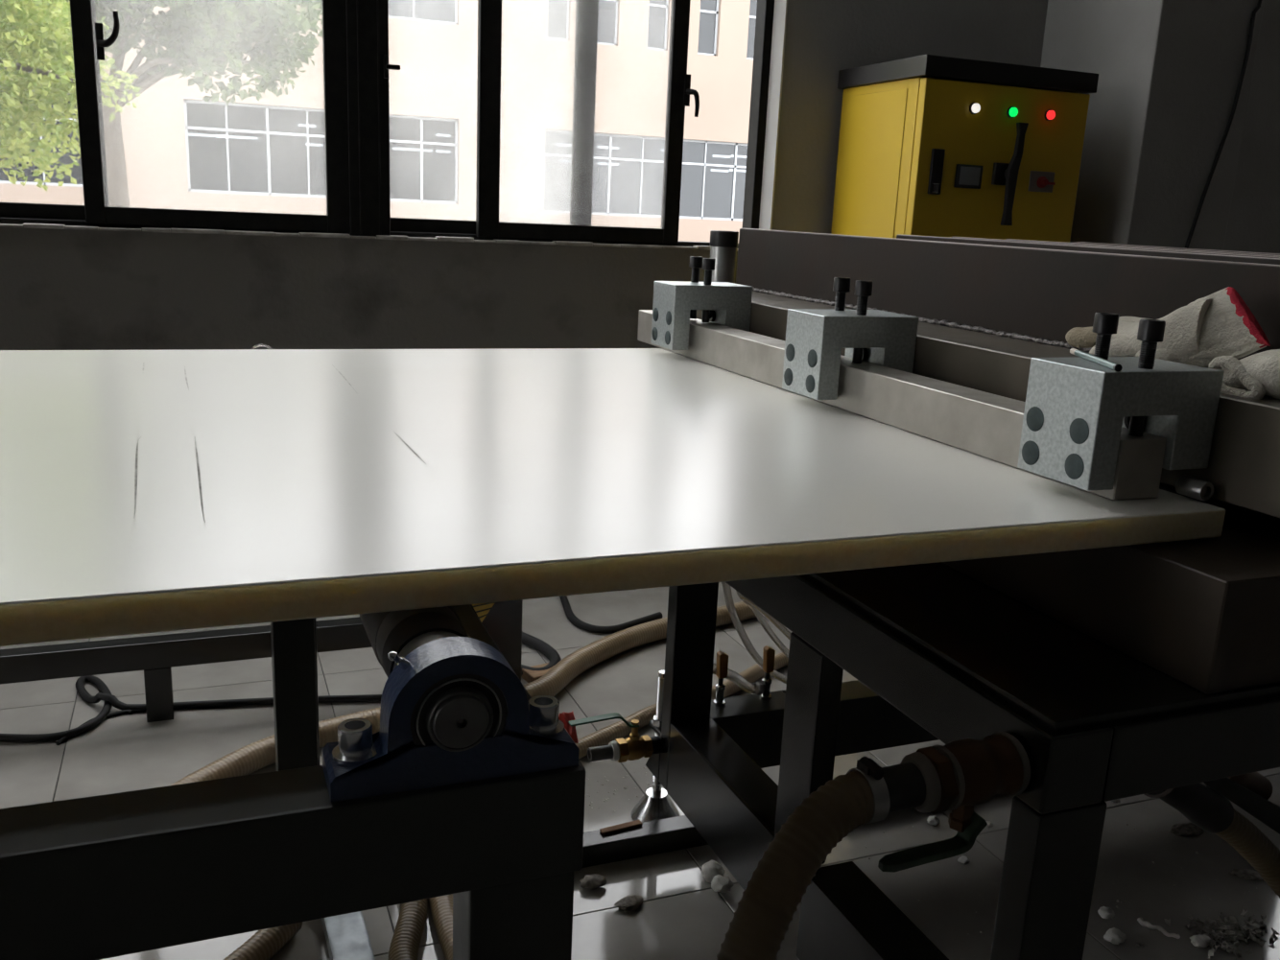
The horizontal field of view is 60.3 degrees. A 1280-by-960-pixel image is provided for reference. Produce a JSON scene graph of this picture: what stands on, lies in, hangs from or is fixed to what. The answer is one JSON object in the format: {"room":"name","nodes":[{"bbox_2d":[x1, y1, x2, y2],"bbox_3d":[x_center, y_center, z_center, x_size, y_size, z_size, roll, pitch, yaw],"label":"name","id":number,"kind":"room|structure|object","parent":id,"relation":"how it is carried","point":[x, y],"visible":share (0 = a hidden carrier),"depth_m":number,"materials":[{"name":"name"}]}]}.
{"room":"factory floor","nodes":[
{"label":"factory floor","id":0,"kind":"room"},
{"bbox_2d":[0,582,1279,959],"bbox_3d":[1.084,2.080,-2.484,18.000,0.250,13.750,-3,15,-21],"label":"floor","id":1,"kind":"structure","parent":0,"point":[680,916],"depth_m":2.37,"materials":[{"name":"tile"}]},
{"bbox_2d":[55,710,133,745],"bbox_3d":[-1.308,0.584,2.626,0.045,0.010,0.200,10,15,27],"label":"cable","id":2,"kind":"object","parent":1,"relation":"on","point":[130,712],"visible":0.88,"depth_m":2.68,"materials":[{"name":"black plastic"}]},
{"bbox_2d":[0,675,381,742],"bbox_3d":[-1.102,0.532,2.816,1.153,0.039,0.360,-3,15,-21],"label":"cable","id":3,"kind":"object","parent":1,"relation":"on","point":[109,700],"visible":0.77,"depth_m":2.73,"materials":[{"name":"black plastic"}]},
{"bbox_2d":[0,599,522,722],"bbox_3d":[-2.070,0.437,2.225,3.742,0.420,0.165,-3,15,-21],"label":"crossbar","id":4,"kind":"object","parent":1,"relation":"on","point":[156,655],"visible":0.46,"depth_m":2.66,"materials":[{"name":"black paint"}]},
{"bbox_2d":[251,344,272,349],"bbox_3d":[-0.854,0.148,2.537,0.057,0.924,0.005,-3,15,-21],"label":"clear tube","id":5,"kind":"object","parent":1,"relation":"on","point":[257,345],"visible":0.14,"depth_m":2.43,"materials":[{"name":"white"}]},
{"bbox_2d":[223,922,302,959],"bbox_3d":[-0.651,0.796,1.810,0.055,0.055,0.252,7,14,17],"label":"hose","id":6,"kind":"object","parent":1,"relation":"on","point":[266,943],"visible":0.8,"depth_m":1.84,"materials":[{"name":"beige plastic"}]},
{"bbox_2d":[0,604,585,959],"bbox_3d":[-1.872,0.473,1.113,3.292,0.896,1.539,-3,15,-21],"label":"stand","id":7,"kind":"object","parent":1,"relation":"on","point":[106,876],"visible":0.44,"depth_m":0.88,"materials":[{"name":"black paint"}]},
{"bbox_2d":[358,606,489,748],"bbox_3d":[-0.419,0.018,1.564,0.086,0.086,1.500,-3,15,-21],"label":"roller","id":8,"kind":"object","parent":7,"relation":"attached to","point":[462,721],"visible":0.3,"depth_m":0.98,"materials":[{"name":"grey metal"}]},
{"bbox_2d":[322,637,579,803],"bbox_3d":[-0.156,0.188,0.920,0.206,0.113,0.064,-3,15,-21],"label":"block","id":9,"kind":"object","parent":7,"relation":"attached to","point":[522,736],"visible":0.96,"depth_m":0.89,"materials":[{"name":"blue metal"}]},
{"bbox_2d":[331,742,376,765],"bbox_3d":[-0.232,0.222,0.900,0.037,0.003,0.037,-3,15,-21],"label":"washer","id":10,"kind":"object","parent":9,"relation":"in","point":[343,754],"depth_m":0.89,"materials":[{"name":"metal"}]},
{"bbox_2d":[528,719,564,738],"bbox_3d":[-0.084,0.215,0.958,0.037,0.003,0.037,-3,15,-21],"label":"washer","id":11,"kind":"object","parent":9,"relation":"in","point":[538,728],"depth_m":0.95,"materials":[{"name":"metal"}]},
{"bbox_2d":[0,348,1225,646],"bbox_3d":[-1.555,-0.027,1.250,4.428,0.037,1.523,-3,15,-21],"label":"panel","id":12,"kind":"object","parent":7,"relation":"on","point":[142,491],"visible":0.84,"depth_m":1.30,"materials":[{"name":"white laminate"}]},
{"bbox_2d":[637,309,1166,500],"bbox_3d":[0.323,-0.204,2.083,0.073,0.076,1.607,-3,15,-21],"label":"bar","id":13,"kind":"object","parent":12,"relation":"on","point":[987,425],"visible":0.66,"depth_m":1.72,"materials":[{"name":"metal"}]},
{"bbox_2d":[651,256,752,350],"bbox_3d":[0.141,-0.409,2.537,0.192,0.203,0.127,-3,15,-21],"label":"clamp","id":14,"kind":"object","parent":13,"relation":"attached to","point":[675,303],"visible":0.99,"depth_m":2.49,"materials":[{"name":"metal"}]},
{"bbox_2d":[782,277,918,400],"bbox_3d":[0.374,-0.255,1.966,0.192,0.203,0.127,-3,15,-21],"label":"clamp","id":15,"kind":"object","parent":13,"relation":"attached to","point":[816,339],"visible":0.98,"depth_m":1.92,"materials":[{"name":"metal"}]},
{"bbox_2d":[1017,312,1224,491],"bbox_3d":[0.608,-0.104,1.393,0.192,0.203,0.127,-3,15,-21],"label":"clamp","id":16,"kind":"object","parent":13,"relation":"attached to","point":[1077,410],"visible":0.99,"depth_m":1.35,"materials":[{"name":"metal"}]},
{"bbox_2d":[1069,348,1122,372],"bbox_3d":[0.569,-0.152,1.382,0.009,0.009,0.164,3,14,2],"label":"pin","id":17,"kind":"object","parent":16,"relation":"on","point":[1118,367],"visible":1,"depth_m":1.36,"materials":[{"name":"grey metal"}]},
{"bbox_2d":[1175,474,1214,500],"bbox_3d":[0.695,0.010,1.382,0.025,0.025,0.038,-3,15,-21],"label":"screw","id":18,"kind":"object","parent":12,"relation":"on","point":[1186,485],"visible":1,"depth_m":1.37,"materials":[{"name":"metal"}]},
{"bbox_2d":[321,911,375,959],"bbox_3d":[-0.502,0.790,1.891,0.064,0.032,0.282,-3,15,-23],"label":"channel","id":19,"kind":"object","parent":1,"relation":"on","point":[346,936],"visible":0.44,"depth_m":1.88,"materials":[{"name":"metal"}]},
{"bbox_2d":[387,899,427,959],"bbox_3d":[-0.406,0.772,1.934,0.068,0.052,0.428,0,14,-12],"label":"hose","id":20,"kind":"object","parent":1,"relation":"on","point":[407,936],"visible":0.56,"depth_m":1.88,"materials":[{"name":"beige plastic"}]},
{"bbox_2d":[428,894,452,959],"bbox_3d":[-0.338,0.775,1.948,0.053,0.047,0.420,-2,14,-18],"label":"hose","id":21,"kind":"object","parent":1,"relation":"on","point":[441,908],"visible":0.27,"depth_m":1.92,"materials":[{"name":"beige plastic"}]},
{"bbox_2d":[170,601,763,785],"bbox_3d":[-0.538,0.574,2.702,3.043,0.060,0.398,-7,17,-35],"label":"hose","id":22,"kind":"object","parent":1,"relation":"on","point":[245,761],"visible":0.4,"depth_m":2.87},
{"bbox_2d":[521,663,554,683],"bbox_3d":[-0.267,0.530,3.004,0.090,0.028,0.070,-6,16,-33],"label":"wood offcut","id":23,"kind":"object","parent":1,"relation":"on","point":[529,675],"visible":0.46,"depth_m":2.98,"materials":[{"name":"brown wood"}]},
{"bbox_2d":[521,632,561,676],"bbox_3d":[-0.332,0.481,3.186,0.147,0.032,0.417,-3,15,-21],"label":"cable","id":24,"kind":"object","parent":1,"relation":"on","point":[546,650],"visible":0.59,"depth_m":3.15,"materials":[{"name":"black plastic"}]},
{"bbox_2d":[579,874,606,890],"bbox_3d":[-0.089,0.764,2.096,0.053,0.023,0.038,-3,15,-21],"label":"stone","id":25,"kind":"object","parent":1,"relation":"on","point":[592,882],"visible":1,"depth_m":2.09,"materials":[{"name":"grey stone"}]},
{"bbox_2d":[559,595,662,633],"bbox_3d":[-0.201,0.398,3.567,0.262,0.024,0.515,-11,19,-43],"label":"cable","id":26,"kind":"object","parent":1,"relation":"on","point":[572,618],"visible":0.67,"depth_m":3.39,"materials":[{"name":"black plastic"}]},
{"bbox_2d":[614,895,643,912],"bbox_3d":[-0.020,0.784,2.044,0.062,0.014,0.040,-3,15,-21],"label":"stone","id":27,"kind":"object","parent":1,"relation":"on","point":[629,903],"visible":1,"depth_m":2.04,"materials":[{"name":"grey stone"}]},
{"bbox_2d":[582,815,708,868],"bbox_3d":[0.312,0.706,2.342,1.570,0.054,0.051,-3,15,-21],"label":"bar","id":28,"kind":"object","parent":1,"relation":"on","point":[673,834],"depth_m":2.20,"materials":[{"name":"black paint"}]},
{"bbox_2d":[575,649,789,758],"bbox_3d":[0.075,0.587,2.807,0.078,0.041,1.371,15,18,41],"label":"hose","id":29,"kind":"object","parent":1,"relation":"on","point":[619,729],"visible":0.29,"depth_m":2.73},
{"bbox_2d":[558,711,578,743],"bbox_3d":[-0.167,0.585,2.568,0.047,0.080,0.042,-3,15,-21],"label":"handle","id":30,"kind":"object","parent":29,"relation":"on","point":[563,717],"visible":0.49,"depth_m":2.57,"materials":[{"name":"red plastic"}]},
{"bbox_2d":[701,859,725,883],"bbox_3d":[0.142,0.756,2.132,0.043,0.041,0.046,-3,15,-21],"label":"scrap","id":31,"kind":"object","parent":1,"relation":"on","point":[710,869],"visible":0.89,"depth_m":2.12,"materials":[{"name":"white paper"}]},
{"bbox_2d":[711,875,733,893],"bbox_3d":[0.156,0.770,2.098,0.038,0.031,0.037,14,17,38],"label":"scrap","id":32,"kind":"object","parent":1,"relation":"on","point":[720,884],"visible":1,"depth_m":2.09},
{"bbox_2d":[716,757,889,959],"bbox_3d":[0.126,0.651,1.126,0.102,0.721,0.283,13,17,36],"label":"hose","id":33,"kind":"object","parent":1,"relation":"on","point":[763,916],"visible":1,"depth_m":1.06,"materials":[{"name":"plastic"}]},
{"bbox_2d":[586,766,1279,959],"bbox_3d":[0.537,0.766,2.228,1.557,0.012,0.583,4,14,5],"label":"scraps","id":34,"kind":"object","parent":1,"relation":"on","point":[1229,936],"visible":0.74,"depth_m":2.04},
{"bbox_2d":[926,815,939,826],"bbox_3d":[0.630,0.731,2.368,0.027,0.021,0.027,-3,15,-21],"label":"scrap","id":35,"kind":"object","parent":1,"relation":"on","point":[933,820],"visible":1,"depth_m":2.36,"materials":[{"name":"white paper"}]},
{"bbox_2d":[630,562,1279,959],"bbox_3d":[1.048,0.440,2.092,1.840,0.757,1.178,-3,15,-21],"label":"stand","id":36,"kind":"object","parent":1,"relation":"on","point":[934,651],"visible":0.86,"depth_m":1.44,"materials":[{"name":"black paint"}]},
{"bbox_2d":[568,712,662,762],"bbox_3d":[-0.048,0.495,2.112,0.186,0.099,0.045,-3,15,-21],"label":"valve","id":37,"kind":"object","parent":36,"relation":"attached to","point":[634,747],"visible":1,"depth_m":2.11,"materials":[{"name":"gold metal"}]},
{"bbox_2d":[712,651,728,707],"bbox_3d":[0.161,0.393,2.187,0.024,0.112,0.023,-3,15,-21],"label":"valve","id":38,"kind":"object","parent":36,"relation":"on","point":[722,657],"visible":1,"depth_m":2.18,"materials":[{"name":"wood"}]},
{"bbox_2d":[721,581,786,685],"bbox_3d":[0.267,0.322,2.341,0.230,0.302,0.023,0,14,-10],"label":"clear tube","id":39,"kind":"object","parent":36,"relation":"hanging from","point":[756,657],"visible":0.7,"depth_m":2.33,"materials":[{"name":"white"}]},
{"bbox_2d":[759,645,775,700],"bbox_3d":[0.257,0.388,2.225,0.024,0.112,0.023,-3,15,-21],"label":"valve","id":40,"kind":"object","parent":36,"relation":"on","point":[769,654],"visible":1,"depth_m":2.22,"materials":[{"name":"metal"}]},
{"bbox_2d":[755,682,764,695],"bbox_3d":[0.241,0.421,2.227,0.016,0.023,0.026,-3,15,-21],"label":"fitting","id":41,"kind":"object","parent":40,"relation":"attached to","point":[759,690],"visible":1,"depth_m":2.22,"materials":[{"name":"grey metal"}]},
{"bbox_2d":[712,663,756,694],"bbox_3d":[0.182,0.395,2.208,0.122,0.078,0.031,-3,15,-21],"label":"clear tube","id":42,"kind":"object","parent":41,"relation":"attached to","point":[735,677],"visible":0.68,"depth_m":2.21,"materials":[{"name":"white"}]},
{"bbox_2d":[877,732,1030,873],"bbox_3d":[0.320,0.334,1.167,0.178,0.116,0.072,-3,15,-21],"label":"valve","id":43,"kind":"object","parent":36,"relation":"attached to","point":[957,776],"visible":0.98,"depth_m":1.15,"materials":[{"name":"metal"}]},
{"bbox_2d":[696,228,1279,694],"bbox_3d":[1.077,-0.262,2.393,1.720,0.464,2.040,-3,15,-21],"label":"bed","id":44,"kind":"object","parent":36,"relation":"on","point":[1204,614],"depth_m":1.62,"materials":[{"name":"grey metal"}]},
{"bbox_2d":[735,591,790,639],"bbox_3d":[0.314,0.184,2.455,0.223,0.499,0.015,-3,15,-21],"label":"clear tube","id":45,"kind":"object","parent":44,"relation":"hanging from","point":[776,624],"visible":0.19,"depth_m":2.48,"materials":[{"name":"white"}]},
{"bbox_2d":[742,600,789,658],"bbox_3d":[0.324,0.203,2.520,0.240,0.566,0.015,-3,15,-21],"label":"clear tube","id":46,"kind":"object","parent":44,"relation":"hanging from","point":[759,616],"visible":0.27,"depth_m":2.54,"materials":[{"name":"white"}]},
{"bbox_2d":[1065,286,1270,367],"bbox_3d":[0.733,-0.215,1.544,0.094,0.121,0.315,-7,17,-34],"label":"glove","id":47,"kind":"object","parent":44,"relation":"on","point":[1220,323],"visible":0.75,"depth_m":1.48,"materials":[{"name":"fabric"}]},
{"bbox_2d":[1208,349,1279,400],"bbox_3d":[0.807,-0.127,1.352,0.095,0.078,0.189,-3,15,-21],"label":"glove","id":48,"kind":"object","parent":44,"relation":"on","point":[1256,376],"visible":0.91,"depth_m":1.36,"materials":[{"name":"fabric"}]},
{"bbox_2d":[957,855,969,864],"bbox_3d":[0.656,0.770,2.233,0.022,0.013,0.022,-3,15,-21],"label":"scrap","id":49,"kind":"object","parent":1,"relation":"on","point":[963,860],"visible":1,"depth_m":2.23,"materials":[{"name":"white paper"}]},
{"bbox_2d":[830,54,1098,242],"bbox_3d":[1.127,-0.586,4.130,0.717,1.786,0.572,-3,15,-21],"label":"tall cabinet","id":50,"kind":"object","parent":1,"relation":"on","point":[930,145],"visible":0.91,"depth_m":3.77,"materials":[{"name":"yellow metal"}]},
{"bbox_2d":[969,102,976,114],"bbox_3d":[1.117,-1.242,3.681,0.037,0.037,0.007,-3,15,-21],"label":"lamp","id":51,"kind":"object","parent":50,"relation":"attached to","point":[972,106],"depth_m":3.67,"materials":[{"name":"white plastic"}]},
{"bbox_2d":[991,162,1009,185],"bbox_3d":[1.251,-1.049,3.781,0.097,0.073,0.016,-3,15,-21],"label":"switch","id":52,"kind":"object","parent":50,"relation":"attached to","point":[999,170],"depth_m":3.76,"materials":[{"name":"black plastic"}]},
{"bbox_2d":[1006,106,1015,118],"bbox_3d":[1.261,-1.248,3.738,0.037,0.037,0.007,-3,15,-21],"label":"lamp","id":53,"kind":"object","parent":50,"relation":"on","point":[1010,110],"depth_m":3.73,"materials":[{"name":"green plastic"}]},
{"bbox_2d":[1044,109,1052,120],"bbox_3d":[1.410,-1.257,3.796,0.037,0.037,0.007,-3,15,-21],"label":"lamp","id":54,"kind":"object","parent":50,"relation":"attached to","point":[1048,112],"depth_m":3.79,"materials":[{"name":"red plastic"}]},
{"bbox_2d":[985,821,992,828],"bbox_3d":[0.750,0.741,2.373,0.019,0.011,0.016,-3,15,-21],"label":"scrap","id":55,"kind":"object","parent":1,"relation":"on","point":[989,824],"visible":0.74,"depth_m":2.37,"materials":[{"name":"white paper"}]},
{"bbox_2d":[1097,906,1114,919],"bbox_3d":[0.876,0.814,2.071,0.030,0.024,0.027,-3,15,-21],"label":"scrap","id":56,"kind":"object","parent":1,"relation":"on","point":[1104,912],"visible":1,"depth_m":2.06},
{"bbox_2d":[1103,927,1126,945],"bbox_3d":[0.863,0.830,2.002,0.039,0.024,0.034,-9,18,-38],"label":"scrap","id":57,"kind":"object","parent":1,"relation":"on","point":[1113,936],"visible":1,"depth_m":1.99,"materials":[{"name":"white paper"}]},
{"bbox_2d":[1111,799,1120,804],"bbox_3d":[1.077,0.724,2.496,0.024,0.014,0.021,-3,15,-21],"label":"scrap","id":58,"kind":"object","parent":1,"relation":"on","point":[1117,801],"visible":0.47,"depth_m":2.49,"materials":[{"name":"grey"}]},
{"bbox_2d":[1137,918,1180,939],"bbox_3d":[0.952,0.825,2.027,0.075,0.012,0.018,14,18,39],"label":"scrap","id":59,"kind":"object","parent":1,"relation":"on","point":[1141,921],"visible":1,"depth_m":2.03,"materials":[{"name":"grey"}]},
{"bbox_2d":[1170,823,1203,836],"bbox_3d":[1.184,0.756,2.385,0.088,0.015,0.044,0,14,-9],"label":"scrap","id":60,"kind":"object","parent":1,"relation":"on","point":[1181,830],"visible":0.86,"depth_m":2.38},
{"bbox_2d":[1189,935,1211,948],"bbox_3d":[1.022,0.840,2.009,0.043,0.016,0.029,-3,15,-21],"label":"scrap","id":61,"kind":"object","parent":1,"relation":"on","point":[1203,941],"visible":1,"depth_m":2.00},
{"bbox_2d":[1144,783,1279,899],"bbox_3d":[0.844,0.612,1.595,0.530,0.593,0.084,0,14,-12],"label":"hose","id":62,"kind":"object","parent":1,"relation":"on","point":[1205,808],"visible":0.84,"depth_m":1.55,"materials":[{"name":"plastic"}]},
{"bbox_2d":[1204,772,1279,834],"bbox_3d":[0.855,0.451,1.617,0.215,0.142,0.088,-3,15,-21],"label":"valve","id":63,"kind":"object","parent":62,"relation":"attached to","point":[1251,793],"visible":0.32,"depth_m":1.59,"materials":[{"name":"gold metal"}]},
{"bbox_2d":[1228,869,1263,880],"bbox_3d":[1.234,0.798,2.230,0.084,0.011,0.037,2,14,-1],"label":"scrap","id":64,"kind":"object","parent":1,"relation":"on","point":[1246,874],"visible":0.68,"depth_m":2.23,"materials":[{"name":"grey"}]},
{"bbox_2d":[0,0,1279,350],"bbox_3d":[-1.377,-1.735,3.272,18.000,4.200,0.220,-3,15,-21],"label":"wall","id":65,"kind":"structure","parent":0,"point":[60,289],"depth_m":3.78,"materials":[{"name":"paint"}]},
{"bbox_2d":[0,223,738,251],"bbox_3d":[-0.951,-0.797,3.593,3.060,0.016,0.060,-3,15,-21],"label":"trim","id":66,"kind":"structure","parent":65,"relation":"attached to","point":[24,225],"depth_m":3.56,"materials":[{"name":"black metal"}]},
{"bbox_2d":[0,0,774,248],"bbox_3d":[-0.902,-1.947,3.324,3.060,2.372,0.145,-3,15,-21],"label":"window","id":67,"kind":"structure","parent":65,"relation":"in","point":[355,33],"depth_m":3.56,"materials":[{"name":"black metal"}]},
{"bbox_2d":[758,0,788,230],"bbox_3d":[0.522,-2.014,3.868,0.049,2.372,0.021,9,15,26],"label":"trim","id":68,"kind":"structure","parent":65,"relation":"attached to","point":[780,11],"depth_m":4.02,"materials":[{"name":"white paint"}]},
{"bbox_2d":[1040,0,1264,250],"bbox_3d":[1.929,-1.799,4.155,0.482,4.200,0.585,-3,15,-21],"label":"pillar","id":69,"kind":"structure","parent":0,"point":[1169,71],"depth_m":4.02,"materials":[{"name":"grey paint"}]},
{"bbox_2d":[1184,0,1262,248],"bbox_3d":[2.065,-1.319,4.001,0.328,3.046,0.014,-3,15,-21],"label":"cable","id":70,"kind":"object","parent":69,"relation":"attached to","point":[1253,14],"visible":0.52,"depth_m":4.04,"materials":[{"name":"black plastic"}]},
{"label":"outside","id":71,"kind":"structure","parent":0,"visible":0},
{"bbox_3d":[0.911,-1.097,11.198,130.000,0.100,100.000,-3,15,-21],"label":"ground","id":72,"kind":"structure","parent":71,"visible":0},
{"bbox_2d":[0,0,140,191],"bbox_3d":[-3.940,-2.022,5.979,2.228,3.751,1.694,-4,15,-26],"label":"tree","id":73,"kind":"object","parent":72,"relation":"on","point":[28,38],"visible":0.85,"depth_m":5.81,"materials":[{"name":"green plant"}]},
{"bbox_2d":[0,0,322,207],"bbox_3d":[-4.474,-3.240,9.552,3.525,4.366,1.930,-3,15,-21],"label":"shade tree","id":74,"kind":"object","parent":72,"relation":"on","point":[183,38],"visible":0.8,"depth_m":9.49,"materials":[{"name":"green plant"}]},
{"bbox_2d":[0,0,757,243],"bbox_3d":[-2.603,-8.089,24.679,46.200,6.750,6.450,-3,15,-21],"label":"building","id":75,"kind":"structure","parent":72,"relation":"on","point":[182,151],"depth_m":22.27,"materials":[{"name":"grey"}]},
{"bbox_2d":[188,133,226,138],"bbox_3d":[-8.829,-6.992,22.348,0.900,0.050,0.060,-3,15,-21],"label":"lamp","id":76,"kind":"object","parent":75,"relation":"attached to","point":[192,134],"depth_m":22.35,"materials":[{"name":"white"}]},
{"bbox_2d":[215,134,258,140],"bbox_3d":[-8.251,-7.023,22.575,0.800,0.050,0.060,-3,15,-21],"label":"lamp","id":77,"kind":"object","parent":75,"relation":"attached to","point":[217,135],"depth_m":22.55,"materials":[{"name":"white"}]},
{"bbox_2d":[298,123,315,127],"bbox_3d":[-6.948,-7.398,23.007,0.350,0.050,0.060,-3,15,-21],"label":"lamp","id":78,"kind":"object","parent":75,"relation":"attached to","point":[299,125],"depth_m":22.98,"materials":[{"name":"white"}]},
{"bbox_2d":[305,142,322,146],"bbox_3d":[-6.848,-7.039,23.143,0.350,0.050,0.060,-3,15,-21],"label":"lamp","id":79,"kind":"object","parent":75,"relation":"attached to","point":[310,144],"depth_m":23.13,"materials":[{"name":"white"}]},
{"bbox_2d":[392,146,432,152],"bbox_3d":[-4.928,-7.163,23.892,0.850,0.050,0.060,-3,15,-21],"label":"lamp","id":80,"kind":"object","parent":75,"relation":"attached to","point":[401,149],"depth_m":23.85,"materials":[{"name":"white"}]},
{"bbox_2d":[436,149,450,153],"bbox_3d":[-4.306,-7.194,24.137,0.300,0.050,0.060,-3,15,-21],"label":"lamp","id":81,"kind":"object","parent":75,"relation":"attached to","point":[438,151],"depth_m":24.11,"materials":[{"name":"white"}]},
{"bbox_2d":[436,133,450,137],"bbox_3d":[-4.292,-7.526,24.056,0.300,0.050,0.060,-3,15,-21],"label":"lamp","id":82,"kind":"object","parent":75,"relation":"attached to","point":[438,134],"depth_m":24.03,"materials":[{"name":"white"}]},
{"bbox_2d":[557,142,570,146],"bbox_3d":[-1.724,-7.627,25.076,0.300,0.050,0.060,-3,15,-21],"label":"lamp","id":83,"kind":"object","parent":75,"relation":"attached to","point":[558,144],"depth_m":25.04,"materials":[{"name":"white"}]},
{"bbox_2d":[559,159,571,163],"bbox_3d":[-1.687,-7.286,25.180,0.300,0.050,0.060,-3,15,-21],"label":"lamp","id":84,"kind":"object","parent":75,"relation":"attached to","point":[560,160],"depth_m":25.14,"materials":[{"name":"white"}]},
{"bbox_2d":[597,162,618,165],"bbox_3d":[-0.734,-7.329,25.558,0.500,0.050,0.060,-3,15,-21],"label":"lamp","id":85,"kind":"object","parent":75,"relation":"attached to","point":[599,163],"depth_m":25.51,"materials":[{"name":"white"}]},
{"bbox_2d":[597,145,618,149],"bbox_3d":[-0.731,-7.679,25.466,0.500,0.050,0.060,-3,15,-21],"label":"lamp","id":86,"kind":"object","parent":75,"relation":"attached to","point":[599,147],"depth_m":25.42,"materials":[{"name":"white"}]},
{"bbox_2d":[711,168,728,172],"bbox_3d":[1.922,-7.466,26.603,0.450,0.050,0.060,-3,15,-21],"label":"lamp","id":87,"kind":"object","parent":75,"relation":"attached to","point":[712,170],"depth_m":26.57,"materials":[{"name":"white"}]},
{"bbox_2d":[712,154,730,158],"bbox_3d":[1.963,-7.793,26.534,0.450,0.050,0.060,-3,15,-21],"label":"lamp","id":88,"kind":"object","parent":75,"relation":"attached to","point":[714,155],"depth_m":26.50,"materials":[{"name":"white"}]},
{"bbox_2d":[729,168,745,172],"bbox_3d":[2.401,-7.518,26.785,0.500,0.050,0.060,-3,15,-21],"label":"lamp","id":89,"kind":"object","parent":75,"relation":"attached to","point":[730,170],"depth_m":26.75,"materials":[{"name":"white"}]},
{"bbox_2d":[731,154,746,158],"bbox_3d":[2.393,-7.841,26.697,0.400,0.050,0.060,-3,15,-21],"label":"lamp","id":90,"kind":"object","parent":75,"relation":"attached to","point":[732,155],"depth_m":26.68,"materials":[{"name":"white"}]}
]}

